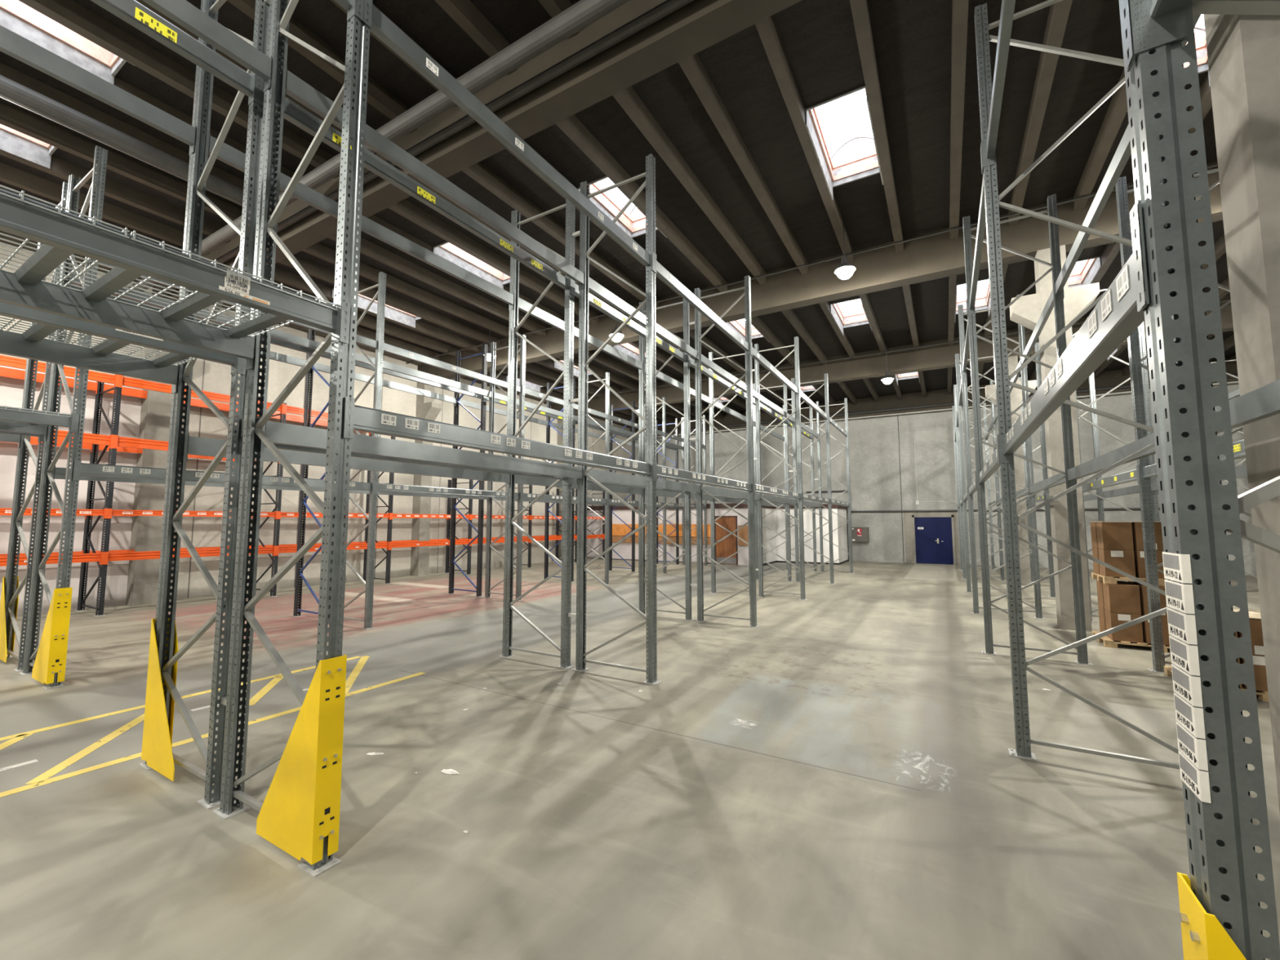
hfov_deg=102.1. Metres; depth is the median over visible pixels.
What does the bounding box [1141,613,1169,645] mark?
cardboard box
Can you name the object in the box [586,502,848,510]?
trim
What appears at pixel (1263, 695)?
pallet
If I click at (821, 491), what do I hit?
hose
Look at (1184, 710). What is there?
print
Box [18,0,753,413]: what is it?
ceiling beam
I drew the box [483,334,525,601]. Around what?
upright
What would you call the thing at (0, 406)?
deck
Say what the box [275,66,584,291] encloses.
beam
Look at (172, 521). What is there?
upright
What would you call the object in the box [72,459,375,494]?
beam
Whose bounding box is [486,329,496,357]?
lamp
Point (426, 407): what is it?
concrete column
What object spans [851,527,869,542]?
cabinet
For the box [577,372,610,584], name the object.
upright
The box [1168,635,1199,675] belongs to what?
sticker
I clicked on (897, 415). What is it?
trim
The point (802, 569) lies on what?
upright
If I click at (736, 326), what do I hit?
window
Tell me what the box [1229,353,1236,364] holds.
trim
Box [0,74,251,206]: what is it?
rack beam
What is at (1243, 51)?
concrete column
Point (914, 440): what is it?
conduit
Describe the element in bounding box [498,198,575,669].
upright
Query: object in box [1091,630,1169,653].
pallet
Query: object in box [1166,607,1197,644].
sticker
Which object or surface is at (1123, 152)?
beam
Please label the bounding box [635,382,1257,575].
wall
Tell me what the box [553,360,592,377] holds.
window
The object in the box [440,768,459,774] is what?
paper scrap
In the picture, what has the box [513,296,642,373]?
beam
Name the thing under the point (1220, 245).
trim
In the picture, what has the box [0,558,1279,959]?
floor
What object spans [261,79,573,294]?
beam
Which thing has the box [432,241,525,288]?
window
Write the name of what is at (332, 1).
trim
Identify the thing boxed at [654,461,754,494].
beam
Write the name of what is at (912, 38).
ceiling
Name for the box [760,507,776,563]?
wall
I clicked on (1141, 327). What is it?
upright
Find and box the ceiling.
[0,0,1235,421]
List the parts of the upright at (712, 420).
upright post, upright post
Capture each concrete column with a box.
[125,347,174,605]
[409,382,441,576]
[555,419,576,561]
[985,355,1036,586]
[1009,244,1099,631]
[1203,13,1279,812]
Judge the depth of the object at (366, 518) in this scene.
14.49 m
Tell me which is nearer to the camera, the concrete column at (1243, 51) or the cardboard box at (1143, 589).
the concrete column at (1243, 51)
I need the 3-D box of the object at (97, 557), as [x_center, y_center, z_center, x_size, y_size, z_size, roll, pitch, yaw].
[-11.512,1.456,9.030,0.086,0.250,3.094,-3,-5,30]
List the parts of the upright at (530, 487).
upright post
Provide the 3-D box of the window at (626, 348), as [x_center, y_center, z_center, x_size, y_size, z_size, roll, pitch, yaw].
[-0.092,-4.626,17.426,0.824,0.913,1.700,-3,-5,30]
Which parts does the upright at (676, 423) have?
upright post, upright post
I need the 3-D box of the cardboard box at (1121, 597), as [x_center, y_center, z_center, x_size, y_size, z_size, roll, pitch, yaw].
[7.221,1.766,7.764,0.339,0.406,0.344,-3,-5,30]
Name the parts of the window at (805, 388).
frame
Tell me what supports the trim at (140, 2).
attached to the wall at (873, 442)
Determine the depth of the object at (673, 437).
20.05 m
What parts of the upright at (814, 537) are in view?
upright post, upright post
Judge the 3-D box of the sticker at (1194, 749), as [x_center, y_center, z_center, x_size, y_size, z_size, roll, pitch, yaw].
[1.135,0.546,1.066,0.014,0.058,0.106,-3,-5,30]
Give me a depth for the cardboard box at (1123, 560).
7.75 m
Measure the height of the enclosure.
2.450 m
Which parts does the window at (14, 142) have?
frame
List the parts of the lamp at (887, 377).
hanger rod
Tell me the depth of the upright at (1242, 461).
13.85 m
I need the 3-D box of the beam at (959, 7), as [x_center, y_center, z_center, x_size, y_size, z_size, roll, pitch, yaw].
[4.986,-5.034,8.172,0.140,0.250,34.400,-3,-5,30]
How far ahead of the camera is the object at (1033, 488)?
8.38 m
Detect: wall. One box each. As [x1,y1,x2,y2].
[0,241,632,599]
[586,507,756,565]
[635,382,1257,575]
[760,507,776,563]
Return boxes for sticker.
[115,328,163,341]
[218,285,270,305]
[224,275,248,294]
[1162,551,1192,583]
[1164,579,1195,613]
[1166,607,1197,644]
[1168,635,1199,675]
[1171,663,1202,706]
[1173,692,1205,738]
[1176,721,1208,770]
[1177,750,1210,803]
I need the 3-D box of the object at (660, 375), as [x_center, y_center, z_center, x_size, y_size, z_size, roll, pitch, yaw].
[0.974,-2.199,12.318,0.091,0.240,3.704,-3,-5,30]
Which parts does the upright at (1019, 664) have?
upright post, plate, upright post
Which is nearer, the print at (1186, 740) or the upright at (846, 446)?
the print at (1186, 740)
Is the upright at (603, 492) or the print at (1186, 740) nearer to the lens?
the print at (1186, 740)
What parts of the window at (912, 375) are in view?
frame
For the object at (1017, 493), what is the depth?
11.16 m
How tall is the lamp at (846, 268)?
1.175 m
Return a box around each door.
[714,515,737,564]
[911,515,955,564]
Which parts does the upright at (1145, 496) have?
upright post, plate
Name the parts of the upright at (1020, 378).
upright post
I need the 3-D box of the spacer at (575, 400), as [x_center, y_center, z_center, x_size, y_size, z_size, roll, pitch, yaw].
[-0.850,-1.051,6.842,0.156,0.040,0.040,-3,-5,30]
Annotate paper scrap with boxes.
[366,751,384,755]
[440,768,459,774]
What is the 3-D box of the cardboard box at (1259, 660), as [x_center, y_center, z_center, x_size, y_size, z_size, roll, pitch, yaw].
[6.594,2.017,5.500,0.339,0.361,0.355,-3,-5,30]
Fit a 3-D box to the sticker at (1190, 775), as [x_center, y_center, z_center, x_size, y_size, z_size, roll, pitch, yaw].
[1.135,0.606,1.061,0.014,0.058,0.106,-3,-5,30]
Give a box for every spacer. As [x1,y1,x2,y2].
[220,696,226,705]
[567,613,576,617]
[569,398,579,403]
[572,231,579,237]
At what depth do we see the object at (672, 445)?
21.68 m
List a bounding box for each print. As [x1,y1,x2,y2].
[226,277,248,288]
[253,297,267,304]
[1162,553,1179,569]
[1164,581,1182,599]
[1167,609,1184,630]
[1169,637,1186,660]
[1172,666,1189,691]
[1173,694,1192,722]
[1176,724,1195,753]
[1178,753,1197,785]
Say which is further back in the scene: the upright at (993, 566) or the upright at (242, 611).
the upright at (993, 566)
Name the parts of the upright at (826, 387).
upright post, upright post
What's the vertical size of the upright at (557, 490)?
3.400 m
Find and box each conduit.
[405,163,1217,364]
[543,299,1230,404]
[914,440,951,502]
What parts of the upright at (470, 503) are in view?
upright post, upright post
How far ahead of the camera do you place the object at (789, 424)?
18.67 m
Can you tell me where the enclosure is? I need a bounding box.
[775,507,848,563]
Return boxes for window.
[0,0,133,84]
[0,124,57,168]
[331,288,421,328]
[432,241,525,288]
[506,375,543,392]
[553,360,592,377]
[577,175,666,238]
[613,342,647,360]
[713,396,734,404]
[725,320,764,340]
[800,385,821,395]
[804,84,883,199]
[830,297,872,335]
[894,371,919,385]
[954,277,991,322]
[1067,255,1102,287]
[1107,347,1118,360]
[1183,26,1210,86]
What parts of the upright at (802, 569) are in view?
upright post, upright post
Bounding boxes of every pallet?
[1091,572,1165,586]
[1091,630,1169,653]
[1164,666,1269,702]
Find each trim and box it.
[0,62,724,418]
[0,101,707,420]
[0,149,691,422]
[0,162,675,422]
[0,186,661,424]
[0,230,632,428]
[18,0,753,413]
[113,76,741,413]
[135,0,777,413]
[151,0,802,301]
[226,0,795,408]
[330,0,815,408]
[356,326,645,425]
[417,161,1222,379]
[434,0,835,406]
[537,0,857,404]
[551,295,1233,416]
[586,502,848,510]
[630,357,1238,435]
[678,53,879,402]
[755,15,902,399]
[846,509,848,560]
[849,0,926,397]
[897,414,1029,563]
[903,511,962,564]
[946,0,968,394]
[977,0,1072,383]
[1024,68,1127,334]
[1028,72,1212,380]
[1093,232,1226,377]
[1121,276,1229,375]
[1210,333,1235,359]
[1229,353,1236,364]
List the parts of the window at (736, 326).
frame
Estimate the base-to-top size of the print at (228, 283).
0.026 m
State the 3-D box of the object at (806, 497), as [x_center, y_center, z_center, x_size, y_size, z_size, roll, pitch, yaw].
[4.835,0.537,14.124,0.091,0.240,3.704,-3,-5,30]
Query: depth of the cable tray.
23.40 m
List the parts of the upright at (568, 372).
plate, upright post, plate, upright post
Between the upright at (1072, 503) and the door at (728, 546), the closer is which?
the upright at (1072, 503)
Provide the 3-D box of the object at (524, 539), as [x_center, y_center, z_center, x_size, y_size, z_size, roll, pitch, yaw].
[-5.240,2.313,19.646,0.086,0.250,3.094,-3,-5,30]
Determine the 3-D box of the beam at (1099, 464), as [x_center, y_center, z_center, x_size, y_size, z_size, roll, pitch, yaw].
[4.870,-0.170,5.380,0.091,0.240,3.704,-3,-5,30]
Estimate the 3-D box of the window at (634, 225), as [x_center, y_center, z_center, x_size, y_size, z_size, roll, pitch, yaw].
[-0.279,-5.259,9.607,0.824,0.913,1.830,-3,-5,30]
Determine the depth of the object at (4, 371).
10.42 m
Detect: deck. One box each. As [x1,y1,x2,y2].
[0,184,129,285]
[0,315,16,330]
[0,405,71,424]
[4,319,195,367]
[62,230,338,338]
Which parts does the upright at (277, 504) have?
upright post, upright post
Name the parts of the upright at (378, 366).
upright post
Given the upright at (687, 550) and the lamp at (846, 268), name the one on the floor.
the upright at (687, 550)
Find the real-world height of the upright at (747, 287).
6.420 m
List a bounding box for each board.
[611,524,711,544]
[737,524,748,546]
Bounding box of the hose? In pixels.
[806,490,847,493]
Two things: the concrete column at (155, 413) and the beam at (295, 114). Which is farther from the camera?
the concrete column at (155, 413)
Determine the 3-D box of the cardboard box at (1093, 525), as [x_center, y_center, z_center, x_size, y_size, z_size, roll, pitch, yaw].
[7.445,0.876,8.239,0.339,0.406,0.344,-3,-5,30]
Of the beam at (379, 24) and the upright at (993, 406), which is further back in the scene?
the upright at (993, 406)
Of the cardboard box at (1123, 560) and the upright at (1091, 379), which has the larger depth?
the upright at (1091, 379)
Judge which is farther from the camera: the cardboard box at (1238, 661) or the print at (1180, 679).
the cardboard box at (1238, 661)
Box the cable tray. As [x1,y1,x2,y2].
[644,373,1238,435]
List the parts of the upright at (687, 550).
upright post, upright post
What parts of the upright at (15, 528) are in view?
upright guard, upright post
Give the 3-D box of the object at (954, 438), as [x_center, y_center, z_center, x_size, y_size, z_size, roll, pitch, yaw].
[11.487,-1.676,18.823,0.091,0.240,3.704,-3,-5,30]
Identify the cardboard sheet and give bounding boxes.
[1165,604,1261,619]
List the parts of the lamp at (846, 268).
hanger rod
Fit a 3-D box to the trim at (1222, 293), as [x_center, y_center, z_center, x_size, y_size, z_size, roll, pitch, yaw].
[9.923,-5.270,5.274,0.140,0.250,34.400,-3,-5,30]
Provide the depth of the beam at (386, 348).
10.62 m
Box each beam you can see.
[0,25,195,155]
[0,188,351,343]
[0,270,254,370]
[0,302,246,374]
[0,329,178,393]
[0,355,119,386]
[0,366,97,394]
[0,406,79,433]
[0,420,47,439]
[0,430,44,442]
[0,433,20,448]
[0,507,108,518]
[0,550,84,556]
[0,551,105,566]
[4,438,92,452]
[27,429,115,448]
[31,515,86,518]
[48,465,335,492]
[67,271,342,354]
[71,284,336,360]
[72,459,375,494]
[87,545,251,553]
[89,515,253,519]
[90,0,263,105]
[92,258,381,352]
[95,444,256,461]
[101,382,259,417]
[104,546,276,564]
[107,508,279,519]
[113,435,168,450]
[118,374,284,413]
[142,0,271,93]
[179,432,510,488]
[200,132,513,310]
[239,418,570,484]
[254,417,582,484]
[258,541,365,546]
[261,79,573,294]
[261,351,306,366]
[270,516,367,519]
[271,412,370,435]
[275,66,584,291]
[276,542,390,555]
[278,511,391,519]
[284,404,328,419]
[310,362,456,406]
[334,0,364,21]
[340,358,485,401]
[342,396,655,480]
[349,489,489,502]
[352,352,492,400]
[362,0,654,271]
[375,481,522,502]
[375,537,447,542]
[381,339,524,395]
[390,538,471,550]
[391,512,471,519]
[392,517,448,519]
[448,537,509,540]
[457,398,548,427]
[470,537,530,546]
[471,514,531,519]
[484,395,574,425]
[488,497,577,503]
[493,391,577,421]
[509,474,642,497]
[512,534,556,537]
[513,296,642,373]
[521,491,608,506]
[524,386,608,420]
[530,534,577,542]
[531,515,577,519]
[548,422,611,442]
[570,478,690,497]
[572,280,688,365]
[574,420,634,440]
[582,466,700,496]
[583,275,698,363]
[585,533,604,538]
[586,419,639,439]
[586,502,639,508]
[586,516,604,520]
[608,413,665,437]
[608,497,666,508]
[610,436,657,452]
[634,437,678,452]
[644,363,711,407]
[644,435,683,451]
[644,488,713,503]
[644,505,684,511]
[652,253,751,355]
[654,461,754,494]
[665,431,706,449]
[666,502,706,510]
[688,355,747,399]
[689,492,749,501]
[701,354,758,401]
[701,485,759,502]
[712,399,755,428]
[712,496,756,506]
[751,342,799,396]
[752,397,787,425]
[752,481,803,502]
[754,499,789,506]
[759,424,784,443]
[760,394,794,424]
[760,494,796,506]
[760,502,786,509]
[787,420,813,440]
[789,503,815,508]
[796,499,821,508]
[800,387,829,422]
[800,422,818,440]
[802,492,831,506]
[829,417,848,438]
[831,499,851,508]
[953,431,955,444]
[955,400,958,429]
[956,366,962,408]
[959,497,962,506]
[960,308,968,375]
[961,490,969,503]
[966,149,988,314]
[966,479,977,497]
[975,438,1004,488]
[980,0,1015,170]
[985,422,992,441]
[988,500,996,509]
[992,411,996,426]
[996,200,1171,463]
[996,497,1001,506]
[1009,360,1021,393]
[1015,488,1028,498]
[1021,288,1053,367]
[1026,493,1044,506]
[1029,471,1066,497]
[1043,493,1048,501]
[1054,124,1131,298]
[1067,432,1155,485]
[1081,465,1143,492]
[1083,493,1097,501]
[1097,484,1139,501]
[1120,0,1190,71]
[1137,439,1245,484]
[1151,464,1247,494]
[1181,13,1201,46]
[1214,379,1279,433]
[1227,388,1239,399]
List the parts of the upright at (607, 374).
upright post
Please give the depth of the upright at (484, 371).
13.32 m
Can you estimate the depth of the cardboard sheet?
5.70 m
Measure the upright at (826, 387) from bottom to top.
6.420 m
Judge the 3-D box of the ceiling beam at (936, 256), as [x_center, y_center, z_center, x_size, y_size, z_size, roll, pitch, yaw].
[4.222,-4.463,11.511,28.000,0.850,0.340,-3,-5,30]
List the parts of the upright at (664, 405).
upright post, upright post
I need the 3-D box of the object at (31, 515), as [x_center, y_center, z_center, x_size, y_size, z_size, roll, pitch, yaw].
[-12.508,0.617,9.687,0.086,0.200,3.094,-3,-5,30]
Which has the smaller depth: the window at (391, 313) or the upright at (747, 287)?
the upright at (747, 287)
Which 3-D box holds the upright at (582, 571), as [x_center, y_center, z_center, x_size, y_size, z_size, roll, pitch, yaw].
[-0.305,-0.838,6.503,1.205,6.420,0.140,-3,-5,30]
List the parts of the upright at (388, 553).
upright post, upright post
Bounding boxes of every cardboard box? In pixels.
[1090,522,1097,547]
[1092,547,1099,574]
[1096,522,1133,549]
[1096,579,1131,608]
[1097,548,1135,577]
[1097,605,1106,631]
[1102,582,1141,613]
[1104,608,1143,643]
[1127,581,1139,584]
[1131,522,1163,550]
[1132,549,1164,578]
[1134,583,1167,616]
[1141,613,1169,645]
[1236,618,1264,655]
[1237,657,1242,688]
[1239,654,1267,691]
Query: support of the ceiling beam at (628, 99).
attached to the wall at (873, 442)
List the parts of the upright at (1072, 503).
upright post, plate, upright post, plate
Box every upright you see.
[0,181,68,671]
[18,145,107,689]
[75,373,121,616]
[138,0,269,808]
[212,0,369,877]
[246,402,286,596]
[290,291,345,617]
[340,271,386,629]
[363,432,395,583]
[444,479,473,574]
[447,343,487,597]
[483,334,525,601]
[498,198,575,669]
[508,484,532,568]
[543,377,575,582]
[555,488,577,562]
[571,153,661,684]
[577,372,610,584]
[585,491,604,559]
[608,401,635,572]
[636,297,693,621]
[637,396,667,573]
[656,417,679,564]
[681,414,707,566]
[694,275,759,627]
[708,351,751,595]
[752,383,792,582]
[754,336,807,599]
[782,404,817,571]
[791,373,835,584]
[816,398,853,573]
[952,402,996,571]
[953,380,1006,581]
[955,353,1017,592]
[957,293,1045,619]
[962,193,1093,666]
[974,0,1179,768]
[1018,377,1048,582]
[1034,342,1104,597]
[1067,285,1159,622]
[1115,168,1251,673]
[1119,0,1279,959]
[1210,359,1257,588]
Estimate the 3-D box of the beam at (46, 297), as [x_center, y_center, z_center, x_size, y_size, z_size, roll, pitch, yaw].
[-3.568,-0.997,1.981,0.091,0.240,3.704,-3,-5,30]
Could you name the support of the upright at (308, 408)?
on the floor
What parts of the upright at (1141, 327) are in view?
upright post, upright post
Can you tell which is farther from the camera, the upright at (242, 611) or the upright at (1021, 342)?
the upright at (1021, 342)
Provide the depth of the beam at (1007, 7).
3.70 m
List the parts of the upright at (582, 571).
plate, upright post, upright post, plate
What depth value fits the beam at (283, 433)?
4.54 m
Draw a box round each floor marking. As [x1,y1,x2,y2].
[0,655,425,797]
[0,759,38,771]
[190,704,218,711]
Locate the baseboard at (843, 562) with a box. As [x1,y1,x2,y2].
[586,557,848,565]
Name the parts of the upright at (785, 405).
upright post, upright post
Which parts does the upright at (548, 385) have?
upright post, upright post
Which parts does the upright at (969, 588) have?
upright post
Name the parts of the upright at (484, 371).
upright post, upright post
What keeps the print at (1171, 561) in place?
on the sticker at (1173, 563)
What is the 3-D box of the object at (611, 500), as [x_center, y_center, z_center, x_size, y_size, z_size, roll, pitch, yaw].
[-0.044,0.784,17.160,0.091,0.240,3.704,-3,-5,30]
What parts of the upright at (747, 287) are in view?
upright post, upright post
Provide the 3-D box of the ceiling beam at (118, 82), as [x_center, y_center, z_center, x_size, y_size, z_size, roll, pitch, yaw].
[-3.243,-4.641,13.002,0.140,0.250,34.400,-3,-5,30]
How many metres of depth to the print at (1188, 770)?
1.07 m
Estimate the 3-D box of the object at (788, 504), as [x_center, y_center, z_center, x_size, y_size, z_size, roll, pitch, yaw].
[3.745,0.589,14.764,0.091,0.240,3.704,-3,-5,30]
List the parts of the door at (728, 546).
kick plate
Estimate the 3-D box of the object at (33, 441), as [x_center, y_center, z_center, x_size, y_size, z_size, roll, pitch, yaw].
[-12.509,-0.838,9.804,0.086,0.280,3.094,-3,-5,30]
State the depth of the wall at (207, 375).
16.17 m
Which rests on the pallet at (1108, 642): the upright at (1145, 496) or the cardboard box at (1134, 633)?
the cardboard box at (1134, 633)
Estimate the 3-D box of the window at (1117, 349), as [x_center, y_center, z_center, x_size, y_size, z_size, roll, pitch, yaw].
[15.539,-4.615,17.621,0.824,0.913,1.200,-3,-5,30]
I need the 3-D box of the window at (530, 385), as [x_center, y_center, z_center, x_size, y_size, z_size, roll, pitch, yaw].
[-4.471,-4.314,21.269,0.824,0.913,2.000,-3,-5,30]
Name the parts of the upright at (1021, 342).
upright post, upright post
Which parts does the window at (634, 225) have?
frame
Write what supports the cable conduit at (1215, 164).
attached to the wall at (207, 375)
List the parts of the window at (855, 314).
frame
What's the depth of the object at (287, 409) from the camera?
13.66 m
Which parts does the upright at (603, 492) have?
upright post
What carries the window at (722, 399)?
attached to the ceiling
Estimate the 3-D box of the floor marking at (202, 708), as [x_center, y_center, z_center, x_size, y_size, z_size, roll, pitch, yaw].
[-4.351,2.275,5.175,0.070,0.001,0.211,-3,-6,36]
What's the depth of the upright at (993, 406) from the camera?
16.81 m
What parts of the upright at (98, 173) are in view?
plate, upright post, upright guard, plate, upright post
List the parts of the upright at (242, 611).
plate, upright post, upright guard, plate, upright post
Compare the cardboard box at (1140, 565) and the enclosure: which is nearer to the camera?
the cardboard box at (1140, 565)
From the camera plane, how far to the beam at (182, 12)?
3.40 m
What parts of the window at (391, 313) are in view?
frame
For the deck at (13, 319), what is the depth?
3.25 m
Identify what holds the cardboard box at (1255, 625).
on the cardboard box at (1259, 660)
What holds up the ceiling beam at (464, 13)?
attached to the wall at (873, 442)
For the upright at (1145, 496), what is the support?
on the floor
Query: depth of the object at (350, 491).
11.15 m
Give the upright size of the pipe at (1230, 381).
0.059 m
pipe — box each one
[155,0,693,297]
[657,381,1238,437]
[850,507,1250,512]
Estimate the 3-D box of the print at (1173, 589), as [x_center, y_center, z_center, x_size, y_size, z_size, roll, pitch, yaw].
[1.131,0.234,1.098,0.001,0.029,0.088,-3,-5,30]
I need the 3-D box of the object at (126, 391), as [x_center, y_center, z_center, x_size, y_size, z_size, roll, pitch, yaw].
[-10.941,-1.880,12.560,0.086,0.260,3.094,-3,-5,30]
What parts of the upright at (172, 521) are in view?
plate, upright guard, upright post, plate, upright post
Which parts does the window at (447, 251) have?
frame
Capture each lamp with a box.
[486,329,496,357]
[608,308,624,338]
[834,219,855,275]
[880,343,893,381]
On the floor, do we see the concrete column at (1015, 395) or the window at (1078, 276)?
the concrete column at (1015, 395)
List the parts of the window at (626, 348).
frame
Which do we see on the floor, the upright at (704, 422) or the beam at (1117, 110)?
the upright at (704, 422)
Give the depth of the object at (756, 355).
10.97 m
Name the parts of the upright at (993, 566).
upright post, upright post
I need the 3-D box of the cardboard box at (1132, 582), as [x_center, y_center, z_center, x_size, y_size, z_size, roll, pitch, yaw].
[7.737,1.777,7.901,0.339,0.406,0.344,-3,-5,30]
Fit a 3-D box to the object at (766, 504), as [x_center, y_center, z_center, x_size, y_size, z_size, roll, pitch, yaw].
[4.730,0.888,18.466,0.091,0.240,3.704,-3,-5,30]
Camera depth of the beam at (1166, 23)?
1.14 m
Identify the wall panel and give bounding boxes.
[0,365,142,615]
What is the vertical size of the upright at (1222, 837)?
6.420 m
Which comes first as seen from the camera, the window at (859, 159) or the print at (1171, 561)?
the print at (1171, 561)
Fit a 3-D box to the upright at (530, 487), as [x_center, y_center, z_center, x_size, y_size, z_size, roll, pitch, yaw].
[-4.954,1.876,21.311,1.320,3.400,0.140,-3,-5,30]
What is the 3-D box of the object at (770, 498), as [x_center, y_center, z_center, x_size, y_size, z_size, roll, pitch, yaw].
[3.942,0.580,14.648,0.091,0.240,3.704,-3,-5,30]
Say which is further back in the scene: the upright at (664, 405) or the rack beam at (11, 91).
the upright at (664, 405)
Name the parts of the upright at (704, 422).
upright post, upright post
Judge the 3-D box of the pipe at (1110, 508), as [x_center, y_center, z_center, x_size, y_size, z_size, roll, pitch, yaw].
[16.808,1.182,20.630,16.000,0.079,0.079,-3,-5,30]
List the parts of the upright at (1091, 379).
upright post, upright post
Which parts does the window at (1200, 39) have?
frame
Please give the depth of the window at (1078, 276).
12.37 m
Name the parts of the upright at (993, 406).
upright post, upright post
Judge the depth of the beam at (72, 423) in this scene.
5.84 m
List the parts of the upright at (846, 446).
upright post, upright post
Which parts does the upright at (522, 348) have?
upright post, upright post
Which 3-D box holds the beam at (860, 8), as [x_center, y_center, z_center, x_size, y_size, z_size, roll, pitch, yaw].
[4.163,-4.995,8.655,0.140,0.250,34.400,-3,-5,30]
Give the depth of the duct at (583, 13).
5.87 m
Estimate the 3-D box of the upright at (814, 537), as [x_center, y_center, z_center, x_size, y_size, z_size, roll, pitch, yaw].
[6.115,0.240,19.854,1.205,6.420,0.140,-3,-5,30]
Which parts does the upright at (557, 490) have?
upright post, upright post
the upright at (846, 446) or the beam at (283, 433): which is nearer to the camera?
the beam at (283, 433)
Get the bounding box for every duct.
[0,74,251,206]
[128,0,630,291]
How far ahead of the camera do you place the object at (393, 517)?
17.49 m
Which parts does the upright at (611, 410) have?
upright post, upright post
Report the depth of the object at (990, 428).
18.11 m
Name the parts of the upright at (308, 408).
upright post, upright post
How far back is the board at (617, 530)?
24.17 m
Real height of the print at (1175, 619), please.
0.029 m
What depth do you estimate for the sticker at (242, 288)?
2.57 m
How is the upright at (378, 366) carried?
on the floor
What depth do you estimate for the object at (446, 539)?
17.45 m
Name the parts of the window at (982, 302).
frame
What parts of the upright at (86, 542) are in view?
upright post, upright post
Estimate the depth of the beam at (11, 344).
3.70 m

